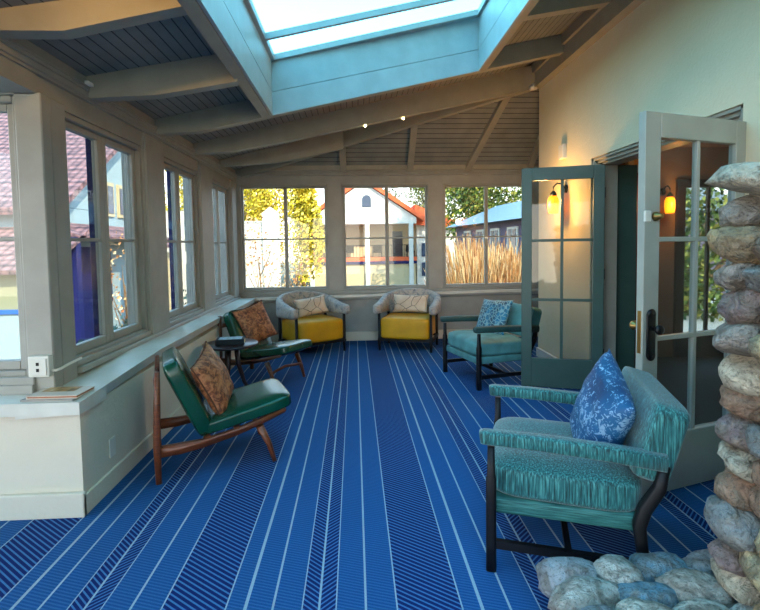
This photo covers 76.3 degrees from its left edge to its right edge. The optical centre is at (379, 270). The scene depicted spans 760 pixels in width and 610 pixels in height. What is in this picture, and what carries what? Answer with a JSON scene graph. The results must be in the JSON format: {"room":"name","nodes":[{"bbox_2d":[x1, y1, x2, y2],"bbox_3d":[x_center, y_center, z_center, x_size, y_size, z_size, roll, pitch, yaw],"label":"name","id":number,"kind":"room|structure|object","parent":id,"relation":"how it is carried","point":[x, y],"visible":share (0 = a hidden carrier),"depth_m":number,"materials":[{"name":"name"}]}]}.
{"room":"sunroom","nodes":[
{"label":"sunroom","id":0,"kind":"room"},
{"bbox_2d":[0,75,119,493],"bbox_3d":[-2.589,-0.016,2.640,2.005,2.620,0.420,-1,3,-3],"label":"wall","id":1,"kind":"structure","parent":0,"point":[65,453],"depth_m":2.53,"materials":[{"name":"paint"}]},
{"bbox_2d":[0,96,28,376],"bbox_3d":[-2.646,-0.173,2.674,1.400,1.530,0.130,-1,3,-3],"label":"window","id":2,"kind":"structure","parent":1,"relation":"in","point":[8,367],"depth_m":2.67,"materials":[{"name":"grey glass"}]},
{"bbox_2d":[63,90,250,460],"bbox_3d":[-1.929,-0.155,5.029,0.435,2.620,4.450,-1,3,-3],"label":"wall","id":3,"kind":"structure","parent":0,"point":[135,395],"depth_m":3.70,"materials":[{"name":"paint"}]},
{"bbox_2d":[28,355,81,376],"bbox_3d":[-1.792,0.512,2.707,0.117,0.115,0.278,1,4,34],"label":"outlet box","id":4,"kind":"object","parent":3,"relation":"attached to","point":[38,365],"visible":1,"depth_m":2.61,"materials":[{"name":"white plastic"}]},
{"bbox_2d":[85,81,93,86],"bbox_3d":[-1.764,-1.135,2.935,0.024,0.020,0.060,-1,3,-3],"label":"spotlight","id":5,"kind":"object","parent":3,"relation":"attached to","point":[88,83],"visible":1,"depth_m":2.92,"materials":[{"name":"white plastic"}]},
{"bbox_2d":[65,112,147,357],"bbox_3d":[-1.948,-0.221,3.395,0.130,1.500,1.060,-1,3,-3],"label":"window","id":6,"kind":"structure","parent":3,"relation":"in","point":[96,138],"depth_m":3.39,"materials":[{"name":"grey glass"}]},
{"bbox_2d":[109,436,115,457],"bbox_3d":[-1.575,1.035,2.850,0.006,0.110,0.070,-1,3,-3],"label":"outlet plate","id":7,"kind":"object","parent":3,"relation":"attached to","point":[112,442],"visible":1,"depth_m":2.84,"materials":[{"name":"white plastic"}]},
{"bbox_2d":[0,356,234,520],"bbox_3d":[-2.670,1.119,4.722,2.020,0.130,4.520,-1,3,-3],"label":"baseboard","id":8,"kind":"structure","parent":3,"relation":"attached to","point":[76,504],"depth_m":2.52,"materials":[{"name":"paint"}]},
{"bbox_2d":[0,38,236,180],"bbox_3d":[-1.839,-1.075,1.325,0.220,0.385,11.150,-1,3,-3],"label":"ceiling beam","id":9,"kind":"structure","parent":3,"relation":"attached to","point":[21,60],"depth_m":2.76,"materials":[{"name":"grey wood"}]},
{"bbox_2d":[0,296,240,394],"bbox_3d":[-2.790,0.515,4.759,1.805,0.115,4.350,-1,3,-3],"label":"trim","id":10,"kind":"structure","parent":3,"relation":"attached to","point":[8,385],"depth_m":3.25,"materials":[{"name":"grey wood"}]},
{"bbox_2d":[14,92,238,390],"bbox_3d":[-1.995,-0.290,4.770,0.160,1.680,4.315,-1,3,-3],"label":"trim","id":11,"kind":"structure","parent":3,"relation":"attached to","point":[39,119],"depth_m":2.72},
{"bbox_2d":[0,298,255,419],"bbox_3d":[-2.675,0.588,4.696,2.025,0.130,4.534,-1,3,-3],"label":"ledge","id":12,"kind":"object","parent":3,"relation":"attached to","point":[106,376],"visible":0.74,"depth_m":2.99,"materials":[{"name":"paint"}]},
{"bbox_2d":[20,394,84,401],"bbox_3d":[-1.726,0.666,2.587,0.270,0.010,0.170,-1,3,0],"label":"magazine","id":13,"kind":"object","parent":12,"relation":"on","point":[24,399],"visible":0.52,"depth_m":2.50,"materials":[{"name":"paper"}]},
{"bbox_2d":[26,386,94,398],"bbox_3d":[-1.712,0.652,2.602,0.260,0.017,0.170,-1,3,-2],"label":"picture book","id":14,"kind":"object","parent":13,"relation":"on","point":[64,392],"visible":1,"depth_m":2.57,"materials":[{"name":"beige paper"}]},
{"bbox_2d":[42,386,82,391],"bbox_3d":[-1.728,0.643,2.633,0.170,0.001,0.085,-1,3,-2],"label":"picture","id":15,"kind":"object","parent":14,"relation":"on","point":[65,388],"depth_m":2.63},
{"bbox_2d":[164,158,201,320],"bbox_3d":[-2.023,-0.297,4.816,0.130,1.500,1.010,-1,3,-3],"label":"window","id":16,"kind":"structure","parent":3,"relation":"in","point":[174,170],"depth_m":4.84,"materials":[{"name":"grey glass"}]},
{"bbox_2d":[212,180,231,301],"bbox_3d":[-2.096,-0.371,6.207,0.130,1.500,0.920,-1,3,-3],"label":"window","id":17,"kind":"structure","parent":3,"relation":"in","point":[224,190],"depth_m":6.56,"materials":[{"name":"glass"},{"name":"light grey paint"}]},
{"bbox_2d":[0,0,583,169],"bbox_3d":[-0.100,-1.759,1.351,7.200,1.240,11.293,-1,3,-3],"label":"ceiling","id":18,"kind":"structure","parent":0,"point":[177,38],"depth_m":5.08,"materials":[{"name":"grey wood"}]},
{"bbox_2d":[0,0,186,38],"bbox_3d":[-1.376,-1.271,2.349,0.901,0.334,0.100,-2,3,-15],"label":"beam","id":19,"kind":"structure","parent":18,"relation":"attached to","point":[60,19],"depth_m":2.30,"materials":[{"name":"paint"}]},
{"bbox_2d":[86,54,237,102],"bbox_3d":[-1.416,-1.293,3.199,0.911,0.386,0.100,-2,3,-15],"label":"beam","id":20,"kind":"structure","parent":18,"relation":"attached to","point":[204,73],"depth_m":3.16,"materials":[{"name":"paint"}]},
{"bbox_2d":[220,131,342,167],"bbox_3d":[-1.243,-1.572,6.182,1.548,0.507,0.080,-1,3,-9],"label":"beam","id":21,"kind":"structure","parent":18,"relation":"attached to","point":[319,145],"depth_m":6.17,"materials":[{"name":"paint"}]},
{"bbox_2d":[339,148,346,171],"bbox_3d":[-0.518,-1.629,6.718,0.085,0.472,0.476,-1,3,-1],"label":"rafter","id":22,"kind":"object","parent":18,"relation":"attached to","point":[342,153],"visible":0.64,"depth_m":6.77,"materials":[{"name":"paint"}]},
{"bbox_2d":[177,0,538,118],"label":"skylight","id":23,"kind":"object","parent":18,"relation":"attached to","point":[463,43],"depth_m":4.32,"materials":[{"name":"paint"}]},
{"bbox_2d":[155,34,563,135],"bbox_3d":[-0.005,-1.795,4.546,3.923,1.173,0.100,-2,3,-13],"label":"beam","id":24,"kind":"structure","parent":18,"relation":"attached to","point":[206,120],"depth_m":4.25,"materials":[{"name":"paint"}]},
{"bbox_2d":[193,65,530,155],"bbox_3d":[-0.057,-1.850,5.460,3.892,1.156,0.100,-1,3,-11],"label":"beam","id":25,"kind":"structure","parent":18,"relation":"attached to","point":[502,84],"depth_m":5.42,"materials":[{"name":"paint"}]},
{"bbox_2d":[240,65,534,177],"bbox_3d":[-0.052,-1.880,6.295,3.936,1.126,0.090,0,3,15],"label":"beam","id":26,"kind":"structure","parent":18,"relation":"attached to","point":[351,137],"depth_m":6.20,"materials":[{"name":"paint"}]},
{"bbox_2d":[407,126,417,171],"bbox_3d":[0.445,-1.766,6.603,0.085,0.732,0.791,-1,3,-2],"label":"rafter","id":27,"kind":"object","parent":18,"relation":"attached to","point":[413,131],"visible":0.64,"depth_m":6.65,"materials":[{"name":"paint"}]},
{"bbox_2d":[464,98,509,170],"bbox_3d":[1.468,-1.935,6.449,0.081,1.057,1.265,-2,3,-20],"label":"rafter","id":28,"kind":"object","parent":18,"relation":"attached to","point":[501,105],"visible":0.64,"depth_m":6.51,"materials":[{"name":"paint"}]},
{"bbox_2d":[527,135,538,167],"bbox_3d":[2.228,-1.980,6.445,0.085,1.125,1.273,-1,3,-5],"label":"rafter","id":29,"kind":"object","parent":18,"relation":"attached to","point":[535,152],"visible":0.14,"depth_m":6.87,"materials":[{"name":"paint"}]},
{"bbox_2d":[524,0,610,20],"bbox_3d":[1.509,-2.190,3.965,0.901,0.363,0.100,-2,3,-15],"label":"beam","id":30,"kind":"structure","parent":18,"relation":"attached to","point":[543,8],"depth_m":3.92,"materials":[{"name":"paint"}]},
{"bbox_2d":[0,336,723,609],"bbox_3d":[1.237,1.353,1.692,9.800,0.120,11.500,-1,3,-3],"label":"floor","id":31,"kind":"structure","parent":0,"point":[373,497],"depth_m":2.50,"materials":[{"name":"carpet"}]},
{"bbox_2d":[153,347,290,484],"bbox_3d":[-1.058,0.877,3.255,0.853,0.734,0.550,-2,3,-24],"label":"lounge chair","id":32,"kind":"object","parent":31,"relation":"on","point":[266,399],"visible":0.94,"depth_m":3.02,"materials":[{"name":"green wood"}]},
{"bbox_2d":[162,347,210,435],"bbox_3d":[-1.257,0.773,3.159,0.287,0.511,0.520,-2,3,-24],"label":"cushion","id":33,"kind":"object","parent":32,"relation":"on","point":[180,378],"depth_m":2.94,"materials":[{"name":"green leather"}]},
{"bbox_2d":[190,341,233,414],"bbox_3d":[-1.090,0.710,3.177,0.207,0.455,0.471,-1,3,-6],"label":"throw pillow","id":34,"kind":"object","parent":32,"relation":"on","point":[210,374],"visible":0.97,"depth_m":3.06,"materials":[{"name":"brown fabric"}]},
{"bbox_2d":[205,378,290,433],"bbox_3d":[-0.942,0.906,3.310,0.597,0.188,0.530,-2,3,-24],"label":"seat cushion","id":35,"kind":"object","parent":32,"relation":"on","point":[266,399],"depth_m":3.12,"materials":[{"name":"green leather"}]},
{"bbox_2d":[202,338,257,384],"bbox_3d":[-1.368,0.923,4.460,0.490,0.526,0.490,-1,3,-3],"label":"side table","id":36,"kind":"object","parent":31,"relation":"on","point":[249,343],"visible":0.58,"depth_m":4.38,"materials":[{"name":"brown wood"}]},
{"bbox_2d":[215,336,245,345],"bbox_3d":[-1.361,0.636,4.415,0.250,0.051,0.160,-1,3,-10],"label":"book","id":37,"kind":"object","parent":36,"relation":"on","point":[233,340],"visible":1,"depth_m":4.35,"materials":[{"name":"paper"}]},
{"bbox_2d":[218,308,311,377],"bbox_3d":[-1.206,0.778,5.126,0.938,0.734,0.510,1,4,30],"label":"lounge chair","id":38,"kind":"object","parent":31,"relation":"on","point":[266,349],"visible":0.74,"depth_m":4.97,"materials":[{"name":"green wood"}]},
{"bbox_2d":[224,308,272,358],"bbox_3d":[-1.415,0.663,5.239,0.316,0.511,0.480,1,4,30],"label":"cushion","id":39,"kind":"object","parent":38,"relation":"on","point":[233,327],"depth_m":5.06,"materials":[{"name":"green leather"}]},
{"bbox_2d":[232,300,277,341],"bbox_3d":[-1.341,0.563,5.214,0.197,0.474,0.492,2,4,40],"label":"throw pillow","id":40,"kind":"object","parent":38,"relation":"on","point":[254,321],"visible":0.95,"depth_m":5.16,"materials":[{"name":"brown fabric"}]},
{"bbox_2d":[241,339,311,358],"bbox_3d":[-1.083,0.813,5.059,0.657,0.188,0.490,1,4,30],"label":"seat cushion","id":41,"kind":"object","parent":38,"relation":"on","point":[266,348],"depth_m":4.89,"materials":[{"name":"green leather"}]},
{"bbox_2d":[276,291,349,352],"bbox_3d":[-0.941,0.675,6.487,0.855,0.777,0.732,-3,4,-35],"label":"tub chair","id":42,"kind":"object","parent":31,"relation":"on","point":[321,329],"visible":0.86,"depth_m":6.30,"materials":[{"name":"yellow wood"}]},
{"bbox_2d":[294,294,328,317],"bbox_3d":[-0.926,0.475,6.556,0.480,0.281,0.142,-3,4,-33],"label":"lumbar pillow","id":43,"kind":"object","parent":42,"relation":"on","point":[314,305],"visible":1,"depth_m":6.51,"materials":[{"name":"beige fabric"}]},
{"bbox_2d":[373,288,440,352],"bbox_3d":[0.405,0.649,6.628,0.855,0.777,0.732,0,3,15],"label":"tub chair","id":44,"kind":"object","parent":31,"relation":"on","point":[398,327],"visible":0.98,"depth_m":6.36,"materials":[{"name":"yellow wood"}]},
{"bbox_2d":[393,294,428,312],"bbox_3d":[0.422,0.449,6.689,0.501,0.238,0.136,0,3,14],"label":"lumbar pillow","id":45,"kind":"object","parent":44,"relation":"on","point":[403,303],"visible":1,"depth_m":6.65,"materials":[{"name":"beige fabric"}]},
{"bbox_2d":[440,300,541,390],"bbox_3d":[1.150,0.729,5.060,0.781,0.768,0.790,-2,3,-19],"label":"armchair","id":46,"kind":"object","parent":31,"relation":"on","point":[481,346],"visible":0.77,"depth_m":4.78,"materials":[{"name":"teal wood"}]},
{"bbox_2d":[448,330,520,355],"bbox_3d":[1.096,0.739,5.042,0.611,0.205,0.690,-2,3,-19],"label":"seat cushion","id":47,"kind":"object","parent":46,"relation":"on","point":[461,342],"depth_m":4.78,"materials":[{"name":"teal fabric"}]},
{"bbox_2d":[476,299,513,334],"bbox_3d":[1.201,0.487,5.129,0.210,0.385,0.446,-3,4,-35],"label":"throw pillow","id":48,"kind":"object","parent":46,"relation":"on","point":[492,313],"visible":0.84,"depth_m":5.05,"materials":[{"name":"fabric"}]},
{"bbox_2d":[479,366,689,572],"bbox_3d":[0.906,0.882,2.292,0.801,0.768,0.750,0,3,16],"label":"armchair","id":49,"kind":"object","parent":31,"relation":"on","point":[536,468],"visible":0.88,"depth_m":2.00,"materials":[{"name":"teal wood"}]},
{"bbox_2d":[493,417,641,511],"bbox_3d":[0.851,0.890,2.308,0.631,0.205,0.650,0,3,16],"label":"seat cushion","id":50,"kind":"object","parent":49,"relation":"on","point":[526,480],"depth_m":2.03,"materials":[{"name":"teal fabric"}]},
{"bbox_2d":[570,349,635,444],"bbox_3d":[1.006,0.658,2.209,0.229,0.571,0.575,0,3,10],"label":"throw pillow","id":51,"kind":"object","parent":49,"relation":"on","point":[604,410],"visible":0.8,"depth_m":2.09,"materials":[{"name":"blue fabric"}]},
{"bbox_2d":[536,162,759,609],"bbox_3d":[1.408,0.510,0.818,1.600,1.680,2.081,-1,3,-3],"label":"stone fireplace","id":52,"kind":"object","parent":31,"relation":"on","point":[725,575],"visible":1,"depth_m":1.58,"materials":[{"name":"grey stone"}]},
{"bbox_2d":[235,175,538,332],"bbox_3d":[0.472,-0.306,7.204,5.500,2.620,0.250,-1,3,-3],"label":"wall","id":53,"kind":"structure","parent":0,"point":[361,317],"depth_m":7.07,"materials":[{"name":"grey paint"}]},
{"bbox_2d":[238,184,329,291],"bbox_3d":[-1.380,-0.479,7.037,1.270,1.535,0.130,-1,3,-3],"label":"window","id":54,"kind":"structure","parent":53,"relation":"in","point":[284,187],"depth_m":7.00,"materials":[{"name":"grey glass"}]},
{"bbox_2d":[341,183,429,289],"bbox_3d":[0.083,-0.503,7.113,1.280,1.535,0.130,-1,3,-3],"label":"window","id":55,"kind":"structure","parent":53,"relation":"in","point":[395,185],"depth_m":7.08,"materials":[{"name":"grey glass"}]},
{"bbox_2d":[236,169,537,294],"bbox_3d":[0.575,-0.578,7.064,5.300,1.775,0.050,-1,3,-3],"label":"trim","id":56,"kind":"structure","parent":53,"relation":"attached to","point":[491,171],"depth_m":7.00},
{"bbox_2d":[235,164,538,170],"bbox_3d":[0.562,-1.525,6.993,5.300,0.125,0.050,-1,3,-3],"label":"trim","id":57,"kind":"structure","parent":53,"relation":"attached to","point":[496,166],"depth_m":6.95,"materials":[{"name":"paint"}]},
{"bbox_2d":[255,289,537,302],"bbox_3d":[0.723,0.352,7.117,5.030,0.132,0.120,-1,3,-3],"label":"ledge","id":58,"kind":"object","parent":53,"relation":"attached to","point":[500,291],"visible":0.56,"depth_m":7.08,"materials":[{"name":"paint"}]},
{"bbox_2d":[271,329,537,341],"bbox_3d":[0.730,0.940,7.166,5.030,0.130,0.035,-1,3,-3],"label":"baseboard","id":59,"kind":"structure","parent":53,"relation":"attached to","point":[365,335],"depth_m":7.10,"materials":[{"name":"paint"}]},
{"bbox_2d":[442,183,521,287],"bbox_3d":[1.550,-0.528,7.189,1.280,1.535,0.130,-1,3,-3],"label":"window","id":60,"kind":"structure","parent":53,"relation":"in","point":[444,185],"depth_m":7.14,"materials":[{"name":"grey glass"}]},
{"bbox_2d":[538,0,759,359],"bbox_3d":[3.102,-2.278,-4.059,1.350,8.300,19.820,-1,3,-3],"label":"wall","id":61,"kind":"structure","parent":0,"point":[701,58],"depth_m":4.06,"materials":[{"name":"beige paint"}]},
{"bbox_2d":[529,83,537,90],"bbox_3d":[1.770,-2.121,5.581,0.092,0.086,0.064,-2,3,-25],"label":"spotlight","id":62,"kind":"object","parent":61,"relation":"attached to","point":[533,86],"visible":1,"depth_m":5.57,"materials":[{"name":"white plastic"}]},
{"bbox_2d":[536,347,556,357],"bbox_3d":[2.047,1.097,4.088,0.025,0.110,3.820,-1,3,-3],"label":"baseboard","id":63,"kind":"structure","parent":61,"relation":"attached to","point":[539,352],"depth_m":5.79,"materials":[{"name":"paint"}]},
{"bbox_2d":[548,182,567,213],"bbox_3d":[1.876,-0.773,5.122,0.196,0.328,0.112,-1,3,-3],"label":"wall sconce","id":64,"kind":"object","parent":61,"relation":"attached to","point":[553,201],"visible":0.95,"depth_m":5.09,"materials":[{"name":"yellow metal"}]},
{"bbox_2d":[558,144,566,159],"bbox_3d":[1.942,-1.267,5.149,0.045,0.150,0.120,-1,3,-3],"label":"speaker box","id":65,"kind":"object","parent":61,"relation":"attached to","point":[562,149],"visible":1,"depth_m":5.10,"materials":[{"name":"white plastic"}]},
{"bbox_2d":[521,164,605,388],"bbox_3d":[1.726,0.070,4.587,0.740,2.093,0.062,0,3,15],"label":"door","id":66,"kind":"structure","parent":61,"relation":"in","point":[561,372],"depth_m":4.58,"materials":[{"name":"green paint"}]},
{"bbox_2d":[532,0,644,88],"bbox_3d":[2.114,-2.086,0.848,0.120,0.345,9.890,-1,3,-3],"label":"trim","id":67,"kind":"structure","parent":61,"relation":"attached to","point":[591,25],"depth_m":4.51,"materials":[{"name":"paint"}]},
{"bbox_2d":[616,165,636,371],"bbox_3d":[2.303,0.057,4.647,0.280,2.120,0.060,-1,3,-3],"label":"door","id":68,"kind":"structure","parent":61,"relation":"attached to","point":[627,174],"depth_m":4.61,"materials":[{"name":"green paint"}]},
{"bbox_2d":[625,160,633,164],"bbox_3d":[2.940,-0.150,5.728,0.070,2.400,0.070,-1,3,-3],"label":"trim","id":69,"kind":"structure","parent":61,"relation":"attached to","point":[629,162],"depth_m":5.63,"materials":[{"name":"brown wood"}]},
{"bbox_2d":[634,173,637,358],"bbox_3d":[3.050,-0.053,5.749,0.150,2.200,0.050,-1,3,-3],"label":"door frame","id":70,"kind":"structure","parent":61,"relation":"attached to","point":[637,173],"depth_m":5.72,"materials":[{"name":"wood"}]},
{"bbox_2d":[590,104,742,359],"bbox_3d":[2.171,0.075,3.749,0.198,2.185,1.800,-1,3,-3],"label":"trim","id":71,"kind":"structure","parent":61,"relation":"attached to","point":[611,160],"depth_m":4.52,"materials":[{"name":"paint"}]},
{"bbox_2d":[660,185,674,212],"bbox_3d":[3.358,-0.837,5.650,0.112,0.328,0.196,-1,3,-3],"label":"wall sconce","id":72,"kind":"object","parent":61,"relation":"attached to","point":[669,205],"visible":0.97,"depth_m":5.58,"materials":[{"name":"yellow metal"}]},
{"bbox_2d":[629,111,746,497],"bbox_3d":[1.750,0.184,2.742,0.810,2.063,0.193,-2,3,-24],"label":"door","id":73,"kind":"structure","parent":61,"relation":"in","point":[698,460],"depth_m":2.63,"materials":[{"name":"grey paint"}]},
{"bbox_2d":[619,147,728,356],"bbox_3d":[4.171,-0.159,3.521,3.700,2.620,4.800,-1,3,-3],"label":"wall","id":74,"kind":"structure","parent":0,"point":[676,163],"depth_m":5.76,"materials":[{"name":"paint"}]},
{"bbox_2d":[672,179,723,356],"bbox_3d":[3.923,-0.029,5.822,0.800,2.120,0.080,-1,3,-3],"label":"door","id":75,"kind":"structure","parent":74,"relation":"in","point":[704,347],"depth_m":5.79,"materials":[{"name":"brown wood"}]},
{"bbox_2d":[675,143,728,147],"bbox_3d":[4.151,-1.409,3.504,3.700,0.120,4.700,-1,3,-3],"label":"ceiling","id":76,"kind":"structure","parent":0,"point":[688,144],"depth_m":5.63,"materials":[{"name":"paint"}]},
{"label":"outside","id":77,"kind":"structure","parent":0,"visible":0},
{"bbox_2d":[281,262,309,286],"bbox_3d":[-1.797,1.584,35.088,120.000,0.300,130.000,-1,3,-3],"label":"ground","id":78,"kind":"structure","parent":77,"point":[290,267],"depth_m":50.94,"materials":[{"name":"white"}]},
{"bbox_2d":[0,113,168,359],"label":"window","id":79,"kind":"structure","parent":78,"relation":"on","point":[75,144],"depth_m":11.46,"materials":[{"name":"clear glass"}]},
{"bbox_2d":[109,231,127,327],"bbox_3d":[-5.419,0.976,10.344,0.928,3.689,0.910,-1,3,-3],"label":"tree","id":80,"kind":"object","parent":78,"relation":"on","point":[117,256],"visible":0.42,"depth_m":10.24,"materials":[{"name":"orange plant"}]},
{"bbox_2d":[113,315,127,329],"bbox_3d":[-4.411,1.846,8.447,1.142,2.127,1.438,0,3,21],"label":"leafy shrub","id":81,"kind":"object","parent":78,"relation":"on","point":[121,316],"visible":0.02,"depth_m":8.56,"materials":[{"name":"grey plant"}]},
{"bbox_2d":[167,243,170,310],"bbox_3d":[-12.151,-1.577,18.427,6.900,8.100,5.800,-1,3,-3],"label":"house","id":82,"kind":"structure","parent":78,"relation":"on","point":[168,257],"depth_m":21.14,"materials":[{"name":"paint"}]},
{"bbox_2d":[165,170,183,210],"bbox_3d":[-14.473,-5.330,39.111,5.272,13.436,6.230,-3,4,-30],"label":"tree","id":83,"kind":"object","parent":78,"relation":"on","point":[180,177],"visible":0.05,"depth_m":38.77,"materials":[{"name":"yellow plant"}]},
{"bbox_2d":[166,211,186,304],"bbox_3d":[-9.653,-0.552,27.539,4.600,5.000,10.200,-1,3,-3],"label":"pavilion","id":84,"kind":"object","parent":78,"relation":"on","point":[181,212],"visible":0.02,"depth_m":22.52,"materials":[{"name":"white paint"}]},
{"bbox_2d":[244,207,280,287],"bbox_3d":[-6.110,-0.608,24.865,1.900,5.300,0.500,-1,3,-3],"label":"wall","id":85,"kind":"structure","parent":78,"relation":"on","point":[270,223],"depth_m":24.65,"materials":[{"name":"white paint"}]},
{"bbox_2d":[245,207,282,286],"bbox_3d":[-3.792,0.249,15.284,1.372,4.561,1.310,-1,3,-3],"label":"tree","id":86,"kind":"object","parent":78,"relation":"on","point":[250,228],"visible":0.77,"depth_m":15.30,"materials":[{"name":"bark"},{"name":"orange leaves"}]},
{"bbox_2d":[243,189,291,221],"bbox_3d":[-9.570,-4.330,37.433,4.723,11.482,4.920,0,3,21],"label":"tree","id":87,"kind":"object","parent":78,"relation":"on","point":[258,200],"visible":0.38,"depth_m":37.03,"materials":[{"name":"yellow plant"}]},
{"bbox_2d":[244,189,297,273],"bbox_3d":[-10.073,-4.802,45.495,5.748,11.569,5.431,-1,3,-6],"label":"tree","id":88,"kind":"object","parent":78,"relation":"on","point":[290,227],"visible":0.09,"depth_m":45.95,"materials":[{"name":"yellow plant"}]},
{"bbox_2d":[272,227,318,286],"bbox_3d":[-2.501,0.614,14.416,1.494,3.889,1.021,-3,4,-33],"label":"tree","id":89,"kind":"object","parent":78,"relation":"on","point":[296,278],"visible":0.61,"depth_m":14.33,"materials":[{"name":"orange leaves"},{"name":"bark"}]},
{"bbox_2d":[281,189,325,286],"bbox_3d":[-4.308,-2.474,27.939,2.459,8.649,2.540,-1,3,-3],"label":"tree","id":90,"kind":"object","parent":78,"relation":"on","point":[304,215],"visible":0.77,"depth_m":27.24,"materials":[{"name":"yellow plant"}]},
{"bbox_2d":[310,188,455,285],"bbox_3d":[0.341,-3.327,42.460,13.200,8.650,9.500,-1,3,-3],"label":"gabled house","id":91,"kind":"structure","parent":78,"relation":"on","point":[364,207],"depth_m":38.06,"materials":[{"name":"white paint"}]},
{"bbox_2d":[346,246,352,252],"bbox_3d":[-2.443,-1.557,38.797,0.700,0.950,0.600,-1,3,-3],"label":"balcony chair","id":92,"kind":"object","parent":91,"relation":"on","point":[349,249],"visible":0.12,"depth_m":39.04,"materials":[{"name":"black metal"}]},
{"bbox_2d":[373,245,381,256],"bbox_3d":[-0.197,-1.595,38.914,0.700,0.950,0.600,-1,3,-3],"label":"balcony chair","id":93,"kind":"object","parent":91,"relation":"on","point":[378,249],"visible":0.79,"depth_m":39.15,"materials":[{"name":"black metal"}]},
{"bbox_2d":[388,187,456,214],"bbox_3d":[4.754,-6.647,52.173,7.645,14.122,7.844,-1,3,0],"label":"tree","id":94,"kind":"object","parent":78,"relation":"on","point":[421,199],"visible":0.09,"depth_m":51.59,"materials":[{"name":"green plant"}]},
{"bbox_2d":[424,249,518,283],"bbox_3d":[2.330,1.060,11.692,2.552,3.156,2.523,-1,3,-3],"label":"shrub","id":95,"kind":"object","parent":78,"relation":"on","point":[466,278],"visible":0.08,"depth_m":11.32,"materials":[{"name":"beige plant"}]},
{"bbox_2d":[423,238,520,283],"bbox_3d":[2.902,0.732,14.290,3.243,3.516,2.357,0,3,6],"label":"shrub","id":96,"kind":"object","parent":78,"relation":"on","point":[463,246],"visible":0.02,"depth_m":14.05,"materials":[{"name":"beige plant"}]},
{"bbox_2d":[446,231,506,283],"bbox_3d":[3.183,0.457,17.279,2.980,3.734,2.827,-1,3,-3],"label":"shrub","id":97,"kind":"object","parent":78,"relation":"on","point":[467,239],"visible":0.06,"depth_m":17.05,"materials":[{"name":"beige plant"}]},
{"bbox_2d":[445,187,521,241],"bbox_3d":[6.840,-3.805,33.358,6.274,10.418,5.372,-1,3,-3],"label":"tree","id":98,"kind":"object","parent":78,"relation":"on","point":[472,198],"visible":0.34,"depth_m":32.06,"materials":[{"name":"green plant"}]},
{"bbox_2d":[455,246,520,282],"bbox_3d":[3.049,0.979,11.853,2.606,3.280,2.720,0,3,22],"label":"shrub","id":99,"kind":"object","parent":78,"relation":"on","point":[509,277],"visible":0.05,"depth_m":11.48,"materials":[{"name":"beige plant"}]},
{"bbox_2d":[473,240,520,270],"bbox_3d":[4.286,0.727,14.668,3.002,3.446,3.661,-1,3,-3],"label":"shrub","id":100,"kind":"object","parent":78,"relation":"on","point":[510,245],"visible":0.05,"depth_m":14.46,"materials":[{"name":"beige plant"}]},
{"bbox_2d":[488,187,521,202],"bbox_3d":[13.156,-5.383,41.423,6.910,12.520,10.148,-1,3,-3],"label":"tree","id":101,"kind":"object","parent":78,"relation":"on","point":[498,187],"visible":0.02,"depth_m":42.70,"materials":[{"name":"green plant"}]},
{"bbox_2d":[499,249,517,275],"bbox_3d":[3.907,0.919,12.212,2.588,3.338,2.837,-3,4,-34],"label":"shrub","id":102,"kind":"object","parent":78,"relation":"on","point":[515,249],"visible":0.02,"depth_m":11.69,"materials":[{"name":"beige plant"}]},
{"bbox_2d":[446,188,727,293],"bbox_3d":[7.651,-0.638,20.937,6.000,5.400,13.168,-1,3,-9],"label":"lodge","id":103,"kind":"structure","parent":78,"relation":"on","point":[506,217],"depth_m":21.09,"materials":[{"name":"white paint"}]},
{"bbox_2d":[683,298,724,331],"bbox_3d":[7.400,1.764,9.460,8.300,1.850,6.100,-1,3,-3],"label":"patio","id":104,"kind":"structure","parent":78,"relation":"on","point":[711,325],"depth_m":8.45,"materials":[{"name":"white concrete"}]},
{"bbox_2d":[683,188,727,321],"bbox_3d":[6.207,0.236,9.623,2.666,4.926,2.261,-2,3,-21],"label":"tree","id":105,"kind":"object","parent":78,"relation":"on","point":[712,294],"visible":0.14,"depth_m":9.27,"materials":[{"name":"green plant"}]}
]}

